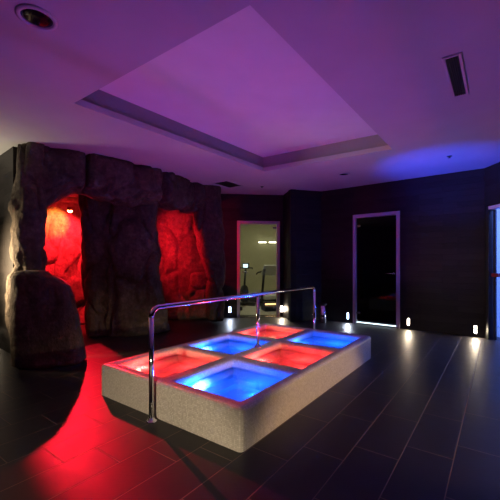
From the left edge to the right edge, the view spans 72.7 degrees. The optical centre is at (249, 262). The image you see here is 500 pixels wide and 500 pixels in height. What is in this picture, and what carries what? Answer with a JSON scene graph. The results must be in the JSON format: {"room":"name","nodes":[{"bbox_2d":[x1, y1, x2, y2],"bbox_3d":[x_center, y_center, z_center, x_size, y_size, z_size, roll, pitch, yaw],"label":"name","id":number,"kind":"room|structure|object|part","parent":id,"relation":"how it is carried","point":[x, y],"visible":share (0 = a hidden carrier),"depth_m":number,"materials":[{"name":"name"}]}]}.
{"room":"spa","nodes":[
{"label":"spa","id":0,"kind":"room"},
{"bbox_2d":[0,146,16,353],"bbox_3d":[-3.614,-0.180,4.974,1.370,2.800,0.120,0,0,40],"label":"wall","id":1,"kind":"structure","parent":0,"point":[8,158],"depth_m":4.70,"materials":[{"name":"stone"}]},
{"bbox_2d":[0,0,499,194],"bbox_3d":[-0.300,-1.690,3.250,8.400,0.300,9.500,0,0,0],"label":"ceiling","id":2,"kind":"structure","parent":0,"point":[280,96],"depth_m":3.22,"materials":[{"name":"grey paint"}]},
{"bbox_2d":[15,4,57,30],"bbox_3d":[-1.336,-1.534,2.133,0.230,0.012,0.230,0,0,0],"label":"recessed light","id":3,"kind":"object","parent":2,"relation":"in","point":[34,16],"visible":1,"depth_m":2.12,"materials":[{"name":"grey paint"}]},
{"bbox_2d":[213,180,242,187],"bbox_3d":[-0.429,-1.533,6.628,0.344,0.014,0.504,0,0,36],"label":"ceiling vent","id":4,"kind":"object","parent":2,"relation":"in","point":[225,183],"visible":1,"depth_m":6.62,"materials":[{"name":"black metal"}]},
{"bbox_2d":[338,172,349,175],"bbox_3d":[1.627,-1.534,5.883,0.200,0.012,0.200,0,0,0],"label":"recessed light","id":5,"kind":"object","parent":2,"relation":"in","point":[345,173],"visible":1,"depth_m":5.88,"materials":[{"name":"grey paint"}]},
{"bbox_2d":[442,52,468,97],"bbox_3d":[1.710,-1.533,2.815,0.129,0.014,0.744,0,0,36],"label":"ceiling vent","id":6,"kind":"object","parent":2,"relation":"in","point":[453,64],"visible":1,"depth_m":2.76,"materials":[{"name":"metal"}]},
{"bbox_2d":[0,300,499,499],"bbox_3d":[0.850,1.270,5.450,10.900,0.100,14.100,0,0,0],"label":"floor","id":7,"kind":"structure","parent":0,"point":[419,419],"depth_m":2.39,"materials":[{"name":"tile"}]},
{"bbox_2d":[9,270,85,368],"bbox_3d":[-2.425,0.663,4.122,0.798,1.145,0.465,0,0,-13],"label":"boulder","id":8,"kind":"object","parent":7,"relation":"on","point":[44,319],"visible":0.99,"depth_m":3.93,"materials":[{"name":"grey stone"}]},
{"bbox_2d":[5,142,225,336],"bbox_3d":[-2.257,-0.281,6.274,3.689,3.253,2.601,0,0,-36],"label":"rock grotto","id":9,"kind":"object","parent":7,"relation":"on","point":[135,239],"visible":0.88,"depth_m":5.66,"materials":[{"name":"grey stone"}]},
{"bbox_2d":[102,323,370,451],"bbox_3d":[0.087,1.077,3.771,1.660,0.285,2.740,0,0,36],"label":"foot bath","id":10,"kind":"object","parent":7,"relation":"on","point":[224,390],"visible":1,"depth_m":3.06,"materials":[{"name":"beige stone"}]},
{"bbox_2d":[128,354,211,377],"bbox_3d":[-0.756,1.085,3.294,0.665,0.150,0.743,0,0,36],"label":"basin","id":11,"kind":"object","parent":10,"relation":"in","point":[166,365],"depth_m":3.60,"materials":[{"name":"red liquid"}]},
{"bbox_2d":[200,340,255,354],"bbox_3d":[-0.233,1.085,4.006,0.665,0.150,0.743,0,0,36],"label":"basin","id":12,"kind":"object","parent":10,"relation":"in","point":[231,347],"depth_m":4.35,"materials":[{"name":"blue liquid"}]},
{"bbox_2d":[146,286,315,423],"bbox_3d":[0.087,0.773,3.771,0.084,0.894,2.944,0,0,36],"label":"handrail","id":13,"kind":"object","parent":10,"relation":"attached to","point":[151,419],"visible":0.8,"depth_m":2.89,"materials":[{"name":"silver metal"}]},
{"bbox_3d":[-0.759,0.820,2.618,0.038,0.800,0.038,0,0,36],"label":"post","id":14,"kind":"part","parent":13,"relation":"part of","materials":[{"name":"silver metal"}]},
{"bbox_3d":[0.087,0.374,3.771,0.039,0.096,2.899,0,0,36],"label":"rail","id":15,"kind":"part","parent":13,"relation":"part of","materials":[{"name":"silver metal"}]},
{"bbox_3d":[0.087,0.645,3.771,0.036,0.580,0.036,0,0,36],"label":"post","id":16,"kind":"part","parent":13,"relation":"part of","materials":[{"name":"silver metal"}]},
{"bbox_3d":[0.934,0.820,4.923,0.038,0.800,0.038,0,0,36],"label":"post","id":17,"kind":"part","parent":13,"relation":"part of","materials":[{"name":"silver metal"}]},
{"bbox_2d":[187,367,283,401],"bbox_3d":[-0.116,1.085,2.823,0.665,0.150,0.743,0,0,36],"label":"basin","id":18,"kind":"object","parent":10,"relation":"in","point":[239,384],"depth_m":3.08,"materials":[{"name":"blue liquid"}]},
{"bbox_2d":[248,329,293,338],"bbox_3d":[0.290,1.085,4.718,0.665,0.150,0.743,0,0,36],"label":"basin","id":19,"kind":"object","parent":10,"relation":"in","point":[270,333],"depth_m":5.08,"materials":[{"name":"red liquid"}]},
{"bbox_2d":[254,348,324,368],"bbox_3d":[0.407,1.085,3.535,0.665,0.150,0.743,0,0,36],"label":"basin","id":20,"kind":"object","parent":10,"relation":"in","point":[292,357],"depth_m":3.84,"materials":[{"name":"red"}]},
{"bbox_2d":[298,336,352,348],"bbox_3d":[0.930,1.085,4.247,0.665,0.150,0.743,0,0,36],"label":"basin","id":21,"kind":"object","parent":10,"relation":"in","point":[328,341],"depth_m":4.58,"materials":[{"name":"blue liquid"}]},
{"bbox_2d":[240,263,254,310],"bbox_3d":[-0.267,0.610,9.309,0.531,1.220,1.100,0,0,20],"label":"exercise bike","id":22,"kind":"object","parent":7,"relation":"on","point":[244,289],"visible":0.56,"depth_m":9.66,"materials":[{"name":"plastic"}]},
{"bbox_3d":[-0.268,0.657,9.306,0.070,0.985,1.050,0,0,20],"label":"frame","id":23,"kind":"part","parent":22,"relation":"part of","materials":[{"name":"plastic"}]},
{"bbox_2d":[248,265,275,303],"bbox_3d":[0.331,0.595,10.255,0.730,1.090,1.676,0,0,-28],"label":"treadmill","id":24,"kind":"object","parent":7,"relation":"on","point":[267,269],"visible":0.42,"depth_m":9.51,"materials":[{"name":"black metal"}]},
{"bbox_2d":[260,293,275,299],"bbox_3d":[0.621,0.942,9.710,0.600,0.156,0.390,0,0,-28],"label":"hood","id":25,"kind":"object","parent":24,"relation":"attached to","point":[270,296],"depth_m":9.51,"materials":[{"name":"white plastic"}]},
{"bbox_2d":[261,301,275,311],"bbox_3d":[0.545,1.110,8.774,0.440,0.220,0.450,0,0,-11],"label":"machine","id":26,"kind":"object","parent":7,"relation":"on","point":[267,306],"visible":0.8,"depth_m":8.66,"materials":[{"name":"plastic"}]},
{"bbox_2d":[319,302,326,322],"bbox_3d":[1.500,1.020,7.000,0.152,0.400,0.152,0,0,0],"label":"waste bin","id":27,"kind":"object","parent":7,"relation":"on","point":[322,306],"visible":1,"depth_m":6.94,"materials":[{"name":"silver metal"}]},
{"bbox_2d":[221,194,282,317],"bbox_3d":[-0.932,-0.180,7.585,3.373,2.800,0.120,0,0,-7],"label":"wall","id":28,"kind":"structure","parent":0,"point":[235,207],"depth_m":7.60,"materials":[{"name":"stone"}]},
{"bbox_2d":[237,221,279,317],"bbox_3d":[0.189,0.138,7.687,0.972,2.165,0.136,0,0,-7],"label":"door","id":29,"kind":"structure","parent":28,"relation":"in","point":[277,223],"depth_m":7.69,"materials":[{"name":"clear glass"}]},
{"bbox_2d":[240,224,275,292],"bbox_3d":[0.150,-0.230,10.075,3.700,2.900,4.850,0,0,0],"label":"wall","id":30,"kind":"structure","parent":0,"point":[252,252],"depth_m":12.40,"materials":[{"name":"beige paint"}]},
{"bbox_2d":[283,189,295,320],"bbox_3d":[0.859,-0.180,7.420,0.120,2.800,0.628,0,0,-9],"label":"wall","id":31,"kind":"structure","parent":0,"point":[293,191],"depth_m":7.12,"materials":[{"name":"stone"}]},
{"bbox_2d":[288,189,320,320],"bbox_3d":[1.174,-0.180,7.267,0.720,2.800,0.120,0,0,-18],"label":"wall","id":32,"kind":"structure","parent":0,"point":[308,203],"depth_m":7.21,"materials":[{"name":"stone"}]},
{"bbox_2d":[321,168,484,337],"bbox_3d":[2.710,-0.180,6.467,2.901,2.800,0.120,0,0,38],"label":"wall","id":33,"kind":"structure","parent":0,"point":[442,216],"depth_m":6.05,"materials":[{"name":"wood"}]},
{"bbox_2d":[353,211,399,328],"bbox_3d":[2.452,0.125,6.623,0.899,2.190,0.156,0,0,38],"label":"door","id":34,"kind":"structure","parent":33,"relation":"in","point":[376,236],"depth_m":6.61,"materials":[{"name":"black glass"}]},
{"bbox_2d":[485,162,499,337],"bbox_3d":[3.870,-0.180,2.060,0.120,2.800,6.920,0,0,0],"label":"wall","id":35,"kind":"structure","parent":0,"point":[492,173],"depth_m":5.36,"materials":[{"name":"stone"}]},
{"bbox_2d":[486,204,499,339],"bbox_3d":[3.851,0.160,4.840,0.118,2.120,1.240,0,0,0],"label":"door","id":36,"kind":"structure","parent":35,"relation":"in","point":[491,212],"depth_m":5.41,"materials":[{"name":"plastic"}]},
{"bbox_3d":[3.865,0.185,5.365,0.030,2.050,0.040,0,0,0],"label":"edge rail","id":37,"kind":"part","parent":36,"relation":"part of","materials":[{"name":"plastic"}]},
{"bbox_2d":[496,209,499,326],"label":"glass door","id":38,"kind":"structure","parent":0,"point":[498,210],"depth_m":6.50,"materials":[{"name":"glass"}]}
]}

